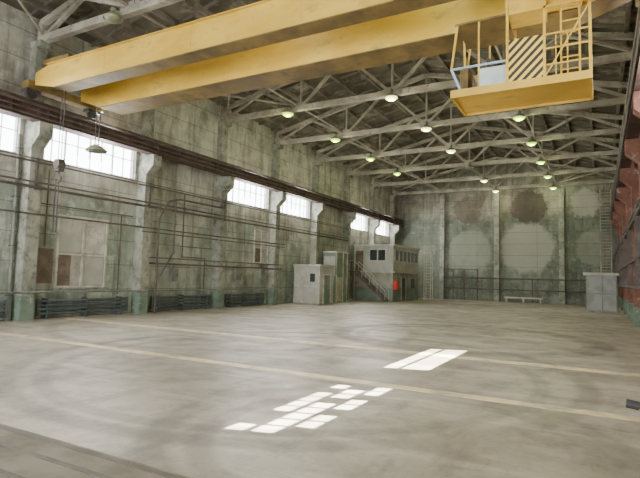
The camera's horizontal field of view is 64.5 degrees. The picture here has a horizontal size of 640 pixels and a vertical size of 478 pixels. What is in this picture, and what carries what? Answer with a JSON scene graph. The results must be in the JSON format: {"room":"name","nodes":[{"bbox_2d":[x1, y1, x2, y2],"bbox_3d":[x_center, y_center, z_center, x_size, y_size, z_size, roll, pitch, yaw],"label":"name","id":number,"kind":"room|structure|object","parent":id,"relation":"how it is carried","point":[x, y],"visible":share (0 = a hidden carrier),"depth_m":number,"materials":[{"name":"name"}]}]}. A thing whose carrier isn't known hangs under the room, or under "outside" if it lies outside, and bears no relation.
{"room":"factory floor","nodes":[
{"label":"factory floor","id":0,"kind":"room"},
{"bbox_2d":[0,1,395,320],"bbox_3d":[-7.759,-2.396,29.705,0.400,12.950,68.800,-1,-5,29],"label":"wall","id":1,"kind":"structure","parent":0,"point":[192,126],"depth_m":28.78,"materials":[{"name":"paint"}]},
{"bbox_2d":[0,112,18,152],"bbox_3d":[-13.802,-4.494,18.792,0.080,1.560,5.100,-1,-5,29],"label":"window","id":2,"kind":"structure","parent":1,"relation":"in","point":[2,114],"depth_m":20.78,"materials":[{"name":"paint"}]},
{"bbox_2d":[5,134,22,320],"bbox_3d":[-12.430,-0.515,20.546,0.208,7.600,0.180,-1,-5,29],"label":"drain pipe","id":3,"kind":"object","parent":1,"relation":"attached to","point":[18,147],"visible":1,"depth_m":20.48,"materials":[{"name":"metal"}]},
{"bbox_2d":[36,248,53,282],"bbox_3d":[-11.895,1.135,21.650,0.038,1.500,1.000,-1,-5,29],"label":"plywood panel","id":4,"kind":"object","parent":1,"relation":"attached to","point":[44,269],"visible":0.64,"depth_m":21.75,"materials":[{"name":"brown wood"}]},
{"bbox_2d":[52,214,108,289],"bbox_3d":[-10.909,0.643,23.326,0.160,3.320,2.700,-1,-5,29],"label":"window","id":5,"kind":"structure","parent":1,"relation":"in","point":[81,246],"depth_m":23.24,"materials":[{"name":"grey glass"}]},
{"bbox_2d":[41,170,132,293],"bbox_3d":[-10.834,-0.152,23.528,0.060,5.400,5.200,-1,-5,29],"label":"cable conduit","id":6,"kind":"object","parent":1,"relation":"attached to","point":[46,204],"visible":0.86,"depth_m":23.44,"materials":[{"name":"metal"}]},
{"bbox_2d":[45,127,133,178],"bbox_3d":[-10.910,-4.029,24.028,0.080,1.560,5.100,-1,-5,29],"label":"window","id":7,"kind":"structure","parent":1,"relation":"in","point":[66,132],"depth_m":24.02,"materials":[{"name":"paint"}]},
{"bbox_2d":[168,265,177,281],"bbox_3d":[-8.139,1.872,28.219,0.258,1.000,0.500,-1,-5,29],"label":"electrical box","id":8,"kind":"object","parent":1,"relation":"attached to","point":[173,272],"visible":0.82,"depth_m":28.06,"materials":[{"name":"grey paint"}]},
{"bbox_2d":[180,195,211,291],"bbox_3d":[-7.289,0.318,29.950,0.060,5.600,2.700,-1,-5,29],"label":"cable conduit","id":9,"kind":"object","parent":1,"relation":"attached to","point":[182,246],"visible":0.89,"depth_m":29.14,"materials":[{"name":"metal"}]},
{"bbox_2d":[233,265,240,280],"bbox_3d":[-5.389,2.214,33.201,0.258,1.000,0.500,-1,-5,29],"label":"electrical box","id":10,"kind":"object","parent":1,"relation":"attached to","point":[237,272],"visible":0.92,"depth_m":33.02,"materials":[{"name":"grey paint"}]},
{"bbox_2d":[228,180,266,208],"bbox_3d":[-5.126,-3.100,34.501,0.080,1.560,5.100,-1,-5,29],"label":"window","id":11,"kind":"structure","parent":1,"relation":"in","point":[245,183],"depth_m":35.03,"materials":[{"name":"paint"}]},
{"bbox_2d":[253,229,268,264],"bbox_3d":[-4.106,0.585,35.673,0.160,2.420,1.800,-1,-5,29],"label":"window","id":12,"kind":"structure","parent":1,"relation":"in","point":[260,252],"depth_m":35.63,"materials":[{"name":"beige glass"}]},
{"bbox_2d":[258,265,264,278],"bbox_3d":[-4.085,2.323,35.565,0.258,1.000,0.500,-1,-5,29],"label":"electrical box","id":13,"kind":"object","parent":1,"relation":"attached to","point":[261,272],"visible":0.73,"depth_m":35.39,"materials":[{"name":"grey paint"}]},
{"bbox_2d":[281,194,308,217],"bbox_3d":[-2.234,-2.635,39.738,0.080,1.560,5.100,-1,-5,29],"label":"window","id":14,"kind":"structure","parent":1,"relation":"in","point":[300,205],"depth_m":40.34,"materials":[{"name":"paint"}]},
{"bbox_2d":[353,214,366,230],"bbox_3d":[3.550,-1.705,50.211,0.080,1.560,5.100,-1,-5,29],"label":"window","id":15,"kind":"structure","parent":1,"relation":"in","point":[356,214],"depth_m":51.30,"materials":[{"name":"glass"}]},
{"bbox_2d":[374,219,387,235],"bbox_3d":[6.442,-1.240,55.447,0.080,1.560,5.100,-1,-5,29],"label":"window","id":16,"kind":"structure","parent":1,"relation":"in","point":[374,219],"depth_m":56.55,"materials":[{"name":"glass"}]},
{"bbox_2d":[0,0,637,187],"bbox_3d":[2.678,-10.153,24.630,23.770,2.978,68.800,-1,-5,29],"label":"ceiling","id":17,"kind":"structure","parent":0,"point":[623,18],"depth_m":33.28,"materials":[{"name":"metal"}]},
{"bbox_2d":[0,298,639,477],"bbox_3d":[2.299,4.062,23.578,23.770,0.304,68.800,-1,-5,29],"label":"floor","id":18,"kind":"structure","parent":0,"point":[189,418],"depth_m":9.52,"materials":[{"name":"concrete"}]},
{"bbox_2d":[0,300,6,317],"bbox_3d":[-13.674,2.645,18.030,0.378,0.860,4.780,-1,-5,29],"label":"radiator","id":19,"kind":"object","parent":18,"relation":"on","point":[4,311],"visible":1,"depth_m":19.95,"materials":[{"name":"metal"}]},
{"bbox_2d":[11,39,52,320],"bbox_3d":[-11.755,-2.486,20.921,1.080,11.620,0.560,-1,-5,29],"label":"column","id":20,"kind":"structure","parent":18,"relation":"on","point":[37,135],"depth_m":20.74,"materials":[{"name":"concrete"}]},
{"bbox_2d":[35,296,127,318],"bbox_3d":[-10.806,3.106,23.223,0.378,0.860,4.680,-1,-5,29],"label":"radiator","id":21,"kind":"object","parent":18,"relation":"on","point":[44,305],"visible":1,"depth_m":22.92,"materials":[{"name":"metal"}]},
{"bbox_2d":[0,423,190,477],"bbox_3d":[-8.285,2.503,8.421,17.700,0.012,1.100,-1,-5,29],"label":"track","id":22,"kind":"object","parent":18,"relation":"on","point":[23,453],"depth_m":5.53,"materials":[{"name":"concrete"}]},
{"bbox_2d":[130,109,161,313],"bbox_3d":[-8.864,-2.021,26.157,1.080,11.620,0.560,-1,-5,29],"label":"column","id":23,"kind":"structure","parent":18,"relation":"on","point":[149,165],"depth_m":25.96,"materials":[{"name":"concrete"}]},
{"bbox_2d":[150,294,210,311],"bbox_3d":[-7.842,3.583,28.591,0.378,0.860,4.580,-1,-5,29],"label":"radiator","id":24,"kind":"object","parent":18,"relation":"on","point":[180,304],"visible":0.99,"depth_m":28.47,"materials":[{"name":"metal"}]},
{"bbox_2d":[153,199,225,312],"bbox_3d":[-7.190,0.946,28.579,0.100,6.150,5.300,-1,-5,29],"label":"riser pipe","id":25,"kind":"object","parent":18,"relation":"on","point":[169,201],"visible":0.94,"depth_m":26.36,"materials":[{"name":"metal"}]},
{"bbox_2d":[159,201,176,275],"bbox_3d":[-8.080,-0.113,26.991,0.070,4.220,0.964,-1,-5,29],"label":"riser pipe","id":26,"kind":"object","parent":25,"relation":"attached to","point":[175,201],"visible":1,"depth_m":27.35,"materials":[{"name":"metal"}]},
{"bbox_2d":[210,120,234,308],"bbox_3d":[-5.972,-1.557,31.394,1.080,11.620,0.560,-1,-5,29],"label":"column","id":27,"kind":"structure","parent":18,"relation":"on","point":[224,185],"depth_m":31.22,"materials":[{"name":"concrete"}]},
{"bbox_2d":[224,293,263,306],"bbox_3d":[-5.047,4.032,33.653,0.378,0.860,4.180,-1,-5,29],"label":"radiator","id":28,"kind":"object","parent":18,"relation":"on","point":[227,298],"visible":0.98,"depth_m":33.48,"materials":[{"name":"metal"}]},
{"bbox_2d":[266,144,286,304],"bbox_3d":[-3.080,-1.092,36.630,1.080,11.620,0.560,-1,-5,29],"label":"column","id":29,"kind":"structure","parent":18,"relation":"on","point":[277,199],"depth_m":36.46,"materials":[{"name":"concrete"}]},
{"bbox_2d":[293,264,335,304],"bbox_3d":[-0.407,3.448,38.390,2.350,2.970,2.450,-1,-5,29],"label":"booth","id":30,"kind":"object","parent":18,"relation":"on","point":[313,283],"visible":1,"depth_m":37.54,"materials":[{"name":"paint"}]},
{"bbox_2d":[309,161,325,264],"bbox_3d":[-0.188,-0.627,41.867,1.080,11.620,0.560,-1,-5,29],"label":"column","id":31,"kind":"structure","parent":18,"relation":"on","point":[317,209],"depth_m":41.81,"materials":[{"name":"concrete"}]},
{"bbox_2d":[323,251,348,302],"bbox_3d":[1.330,3.192,42.638,1.300,4.200,2.400,-1,-5,29],"label":"booth","id":32,"kind":"object","parent":18,"relation":"on","point":[339,259],"visible":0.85,"depth_m":42.00,"materials":[{"name":"white paint"}]},
{"bbox_2d":[342,175,355,299],"bbox_3d":[2.704,-0.162,47.103,1.080,11.620,0.560,-1,-5,29],"label":"column","id":33,"kind":"structure","parent":18,"relation":"on","point":[348,217],"depth_m":47.05,"materials":[{"name":"concrete"}]},
{"bbox_2d":[348,260,388,301],"bbox_3d":[4.425,3.785,45.946,3.614,3.670,1.050,-1,-5,29],"label":"staircase","id":34,"kind":"structure","parent":18,"relation":"on","point":[363,278],"depth_m":45.97,"materials":[{"name":"grey metal"}]},
{"bbox_2d":[368,186,380,243],"bbox_3d":[5.596,0.302,52.340,1.080,11.620,0.560,-1,-5,29],"label":"column","id":35,"kind":"structure","parent":18,"relation":"on","point":[373,224],"depth_m":52.41,"materials":[{"name":"concrete"}]},
{"bbox_2d":[353,244,420,301],"bbox_3d":[6.708,3.355,49.679,4.080,5.200,7.600,-1,-5,29],"label":"cabin","id":36,"kind":"object","parent":18,"relation":"on","point":[389,263],"visible":0.97,"depth_m":46.87,"materials":[{"name":"grey paint"}]},
{"bbox_2d":[393,281,398,289],"bbox_3d":[6.897,4.179,45.835,0.300,0.800,0.700,-1,-5,29],"label":"box","id":37,"kind":"object","parent":36,"relation":"attached to","point":[395,283],"visible":1,"depth_m":45.57,"materials":[{"name":"red paint"}]},
{"bbox_2d":[389,195,399,243],"bbox_3d":[8.488,0.767,57.576,1.080,11.620,0.560,-1,-5,29],"label":"column","id":38,"kind":"structure","parent":18,"relation":"on","point":[394,229],"depth_m":57.65,"materials":[{"name":"concrete"}]},
{"bbox_2d":[423,252,432,299],"bbox_3d":[11.238,3.819,52.521,0.770,4.935,0.770,-1,-5,29],"label":"access ladder","id":39,"kind":"object","parent":18,"relation":"on","point":[426,270],"visible":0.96,"depth_m":52.43,"materials":[{"name":"grey metal"}]},
{"bbox_2d":[439,195,444,298],"bbox_3d":[13.593,0.873,56.352,0.500,11.500,0.400,-1,-5,29],"label":"wall column","id":40,"kind":"structure","parent":18,"relation":"on","point":[442,197],"depth_m":56.18,"materials":[{"name":"concrete"}]},
{"bbox_2d":[504,297,542,303],"bbox_3d":[20.506,6.164,51.148,3.600,0.550,0.600,-1,-5,29],"label":"bench","id":41,"kind":"object","parent":18,"relation":"on","point":[522,298],"visible":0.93,"depth_m":50.95,"materials":[{"name":"white paint"}]},
{"bbox_2d":[583,272,618,313],"bbox_3d":[21.018,4.006,37.937,2.300,2.930,1.900,-1,-5,29],"label":"kiosk","id":42,"kind":"object","parent":18,"relation":"on","point":[601,288],"visible":0.98,"depth_m":37.23,"materials":[{"name":"grey paint"}]},
{"bbox_2d":[611,220,620,307],"bbox_3d":[27.659,0.496,47.013,1.080,11.620,0.560,-1,-5,29],"label":"column","id":43,"kind":"structure","parent":18,"relation":"on","point":[614,224],"depth_m":46.85,"materials":[{"name":"red paint"}]},
{"bbox_2d":[612,211,623,310],"bbox_3d":[24.767,0.032,41.776,1.080,11.620,0.560,-1,-5,29],"label":"column","id":44,"kind":"structure","parent":18,"relation":"on","point":[617,217],"depth_m":41.62,"materials":[{"name":"red paint"}]},
{"bbox_2d":[614,185,627,314],"bbox_3d":[21.875,-0.433,36.540,1.080,11.620,0.560,-1,-5,29],"label":"column","id":45,"kind":"structure","parent":18,"relation":"on","point":[619,206],"depth_m":36.38,"materials":[{"name":"red paint"}]},
{"bbox_2d":[617,161,634,319],"bbox_3d":[18.983,-0.898,31.303,1.080,11.620,0.560,-1,-5,29],"label":"column","id":46,"kind":"structure","parent":18,"relation":"on","point":[623,193],"depth_m":31.10,"materials":[{"name":"red paint"}]},
{"bbox_2d":[620,132,639,326],"bbox_3d":[16.091,-1.363,26.067,1.080,11.620,0.560,-1,-5,29],"label":"column","id":47,"kind":"structure","parent":18,"relation":"on","point":[629,177],"depth_m":25.83,"materials":[{"name":"red paint"}]},
{"bbox_2d":[625,138,639,196],"bbox_3d":[13.199,-1.827,20.831,1.080,11.620,0.560,-1,-5,29],"label":"column","id":48,"kind":"structure","parent":18,"relation":"on","point":[632,146],"depth_m":20.85,"materials":[{"name":"red paint"}]},
{"bbox_2d":[626,399,639,409],"bbox_3d":[2.800,1.836,3.733,0.924,1.240,0.273,-1,-5,29],"label":"stand","id":49,"kind":"object","parent":18,"relation":"on","point":[632,404],"visible":1,"depth_m":3.99,"materials":[{"name":"metal"}]},
{"bbox_2d":[633,91,639,117],"bbox_3d":[10.307,-2.292,15.594,1.080,11.620,0.560,-1,-5,29],"label":"column","id":50,"kind":"structure","parent":18,"relation":"on","point":[636,94],"depth_m":15.73,"materials":[{"name":"red paint"}]},
{"bbox_2d":[609,0,639,219],"bbox_3d":[11.767,-4.724,19.072,0.560,0.820,67.900,-1,-5,29],"label":"beam","id":51,"kind":"structure","parent":50,"relation":"on","point":[630,129],"depth_m":18.74,"materials":[{"name":"metal"}]},
{"bbox_3d":[-23.323,-4.345,-0.025,1.080,11.620,0.560,-1,-5,29],"label":"column","id":52,"kind":"structure","parent":18,"relation":"on","visible":0},
{"bbox_2d":[0,150,348,293],"bbox_3d":[-10.424,-0.368,23.034,0.120,5.580,53.900,-1,-5,29],"label":"pipe","id":53,"kind":"object","parent":52,"relation":"attached to","point":[37,161],"visible":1,"depth_m":26.29,"materials":[{"name":"metal"}]},
{"bbox_3d":[-20.431,-3.881,5.211,1.080,11.620,0.560,-1,-5,29],"label":"column","id":54,"kind":"structure","parent":18,"relation":"on","visible":0},
{"bbox_2d":[0,89,404,226],"bbox_3d":[-6.756,-4.463,29.278,0.560,0.820,67.900,-1,-5,29],"label":"beam","id":55,"kind":"structure","parent":54,"relation":"on","point":[13,104],"depth_m":25.97,"materials":[{"name":"metal"}]},
{"bbox_2d":[21,0,638,231],"bbox_3d":[-1.723,-3.973,16.486,21.670,7.264,3.500,-1,-5,29],"label":"crane","id":56,"kind":"object","parent":55,"relation":"on","point":[264,43],"visible":1,"depth_m":15.30,"materials":[{"name":"yellow paint"}]},
{"bbox_3d":[4.523,-3.222,5.121,1.080,11.620,0.560,-1,-5,29],"label":"column","id":57,"kind":"structure","parent":18,"relation":"on","visible":0},
{"bbox_2d":[615,197,639,289],"bbox_3d":[15.528,0.735,25.333,0.190,3.500,51.500,-1,-5,29],"label":"pipe","id":58,"kind":"object","parent":57,"relation":"attached to","point":[621,264],"visible":0.88,"depth_m":25.94,"materials":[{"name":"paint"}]},
{"bbox_2d":[17,0,632,192],"bbox_3d":[2.336,-8.005,23.956,22.030,0.100,66.026,-1,-5,29],"label":"roof","id":59,"kind":"structure","parent":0,"point":[123,4],"depth_m":27.15,"materials":[{"name":"grey metal"}]},
{"bbox_2d":[37,0,182,42],"bbox_3d":[-1.970,-10.127,16.195,22.870,3.477,0.260,-1,-5,29],"label":"roof truss","id":60,"kind":"object","parent":59,"relation":"attached to","point":[135,7],"depth_m":20.26,"materials":[{"name":"grey metal"}]},
{"bbox_2d":[102,6,122,23],"bbox_3d":[-7.627,-8.288,18.698,0.720,0.640,0.720,-1,-5,29],"label":"lamp","id":61,"kind":"object","parent":59,"relation":"hanging from","point":[112,17],"visible":1,"depth_m":18.55,"materials":[{"name":"metal"}]},
{"bbox_2d":[282,106,293,116],"bbox_3d":[-1.843,-7.359,29.171,0.720,0.640,0.720,-1,-5,29],"label":"lamp","id":62,"kind":"object","parent":59,"relation":"hanging from","point":[287,113],"visible":1,"depth_m":29.01,"materials":[{"name":"metal"}]},
{"bbox_2d":[330,133,339,141],"bbox_3d":[1.049,-6.894,34.407,0.720,0.640,0.720,-1,-5,29],"label":"lamp","id":63,"kind":"object","parent":59,"relation":"hanging from","point":[335,138],"visible":1,"depth_m":34.25,"materials":[{"name":"metal"}]},
{"bbox_2d":[366,153,374,160],"bbox_3d":[3.941,-6.429,39.644,0.720,0.640,0.720,-1,-5,29],"label":"lamp","id":64,"kind":"object","parent":59,"relation":"hanging from","point":[370,157],"visible":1,"depth_m":39.48,"materials":[{"name":"metal"}]},
{"bbox_2d":[384,89,397,100],"bbox_3d":[3.674,-7.437,26.130,0.720,0.640,0.720,-1,-5,29],"label":"lamp","id":65,"kind":"object","parent":59,"relation":"hanging from","point":[391,96],"visible":1,"depth_m":25.97,"materials":[{"name":"metal"}]},
{"bbox_2d":[420,121,431,131],"bbox_3d":[6.566,-6.972,31.367,0.720,0.640,0.720,-1,-5,29],"label":"lamp","id":66,"kind":"object","parent":59,"relation":"hanging from","point":[426,127],"visible":1,"depth_m":31.19,"materials":[{"name":"metal"}]},
{"bbox_2d":[221,32,634,121],"bbox_3d":[3.814,-9.197,26.668,22.870,3.477,0.260,-1,-5,29],"label":"roof truss","id":67,"kind":"object","parent":59,"relation":"attached to","point":[623,56],"depth_m":26.33,"materials":[{"name":"grey metal"}]},
{"bbox_2d":[446,145,455,152],"bbox_3d":[9.458,-6.507,36.603,0.720,0.640,0.720,-1,-5,29],"label":"lamp","id":68,"kind":"object","parent":59,"relation":"hanging from","point":[450,150],"visible":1,"depth_m":36.41,"materials":[{"name":"metal"}]},
{"bbox_2d":[274,73,627,144],"bbox_3d":[6.706,-8.733,31.904,22.870,3.477,0.260,-1,-5,29],"label":"roof truss","id":69,"kind":"object","parent":59,"relation":"attached to","point":[346,133],"depth_m":31.77,"materials":[{"name":"grey metal"}]},
{"bbox_2d":[314,103,622,161],"bbox_3d":[9.598,-8.268,37.141,22.870,3.477,0.260,-1,-5,29],"label":"roof truss","id":70,"kind":"object","parent":59,"relation":"attached to","point":[593,116],"depth_m":36.44,"materials":[{"name":"grey metal"}]},
{"bbox_2d":[466,162,473,169],"bbox_3d":[12.350,-6.042,41.840,0.720,0.640,0.720,-1,-5,29],"label":"lamp","id":71,"kind":"object","parent":59,"relation":"hanging from","point":[469,167],"visible":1,"depth_m":41.66,"materials":[{"name":"metal"}]},
{"bbox_2d":[346,125,619,175],"bbox_3d":[12.490,-7.803,42.377,22.870,3.477,0.260,-1,-5,29],"label":"roof truss","id":72,"kind":"object","parent":59,"relation":"attached to","point":[549,156],"depth_m":41.57,"materials":[{"name":"grey metal"}]},
{"bbox_2d":[371,145,617,186],"bbox_3d":[15.382,-7.338,47.614,22.870,3.477,0.260,-1,-5,29],"label":"roof truss","id":73,"kind":"object","parent":59,"relation":"attached to","point":[553,172],"depth_m":46.78,"materials":[{"name":"grey metal"}]},
{"bbox_2d":[391,157,615,194],"bbox_3d":[18.274,-6.873,52.850,22.870,3.477,0.260,-1,-5,29],"label":"roof truss","id":74,"kind":"object","parent":59,"relation":"attached to","point":[443,190],"depth_m":52.21,"materials":[{"name":"grey metal"}]},
{"bbox_2d":[512,109,525,120],"bbox_3d":[11.295,-7.039,28.761,0.720,0.640,0.720,-1,-5,29],"label":"lamp","id":75,"kind":"object","parent":59,"relation":"hanging from","point":[518,117],"visible":0.98,"depth_m":28.62,"materials":[{"name":"metal"}]},
{"bbox_2d":[526,136,536,145],"bbox_3d":[14.187,-6.574,33.998,0.720,0.640,0.720,-1,-5,29],"label":"lamp","id":76,"kind":"object","parent":59,"relation":"hanging from","point":[531,142],"visible":1,"depth_m":33.83,"materials":[{"name":"metal"}]},
{"bbox_2d":[536,156,544,163],"bbox_3d":[17.079,-6.109,39.234,0.720,0.640,0.720,-1,-5,29],"label":"lamp","id":77,"kind":"object","parent":59,"relation":"hanging from","point":[540,161],"visible":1,"depth_m":39.07,"materials":[{"name":"metal"}]},
{"bbox_2d":[544,171,551,177],"bbox_3d":[19.971,-5.644,44.471,0.720,0.640,0.720,-1,-5,29],"label":"lamp","id":78,"kind":"object","parent":59,"relation":"hanging from","point":[547,175],"visible":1,"depth_m":44.32,"materials":[{"name":"metal"}]},
{"bbox_2d":[396,159,617,304],"bbox_3d":[18.991,-1.113,54.005,22.970,15.400,0.400,-1,-5,29],"label":"wall","id":79,"kind":"structure","parent":0,"point":[529,217],"depth_m":53.06,"materials":[{"name":"paint"}]},
{"bbox_2d":[494,192,499,301],"bbox_3d":[18.672,0.801,53.553,0.500,11.500,0.400,-1,-5,29],"label":"wall column","id":80,"kind":"structure","parent":79,"relation":"attached to","point":[496,195],"depth_m":53.41,"materials":[{"name":"grey concrete"}]},
{"bbox_2d":[558,189,564,303],"bbox_3d":[24.102,0.725,50.561,0.500,11.500,0.400,-1,-5,29],"label":"wall column","id":81,"kind":"structure","parent":79,"relation":"attached to","point":[560,191],"depth_m":50.39,"materials":[{"name":"grey concrete"}]},
{"bbox_2d":[598,189,612,272],"bbox_3d":[27.359,-0.793,48.533,1.170,8.000,1.035,-1,-5,29],"label":"ladder","id":82,"kind":"object","parent":79,"relation":"attached to","point":[610,200],"visible":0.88,"depth_m":48.61,"materials":[{"name":"metal"}]},
{"bbox_2d":[443,269,585,302],"bbox_3d":[20.749,4.812,51.706,16.420,3.340,0.120,-1,-5,29],"label":"railing","id":83,"kind":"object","parent":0,"point":[453,277],"depth_m":52.88,"materials":[{"name":"grey metal"}]}
]}

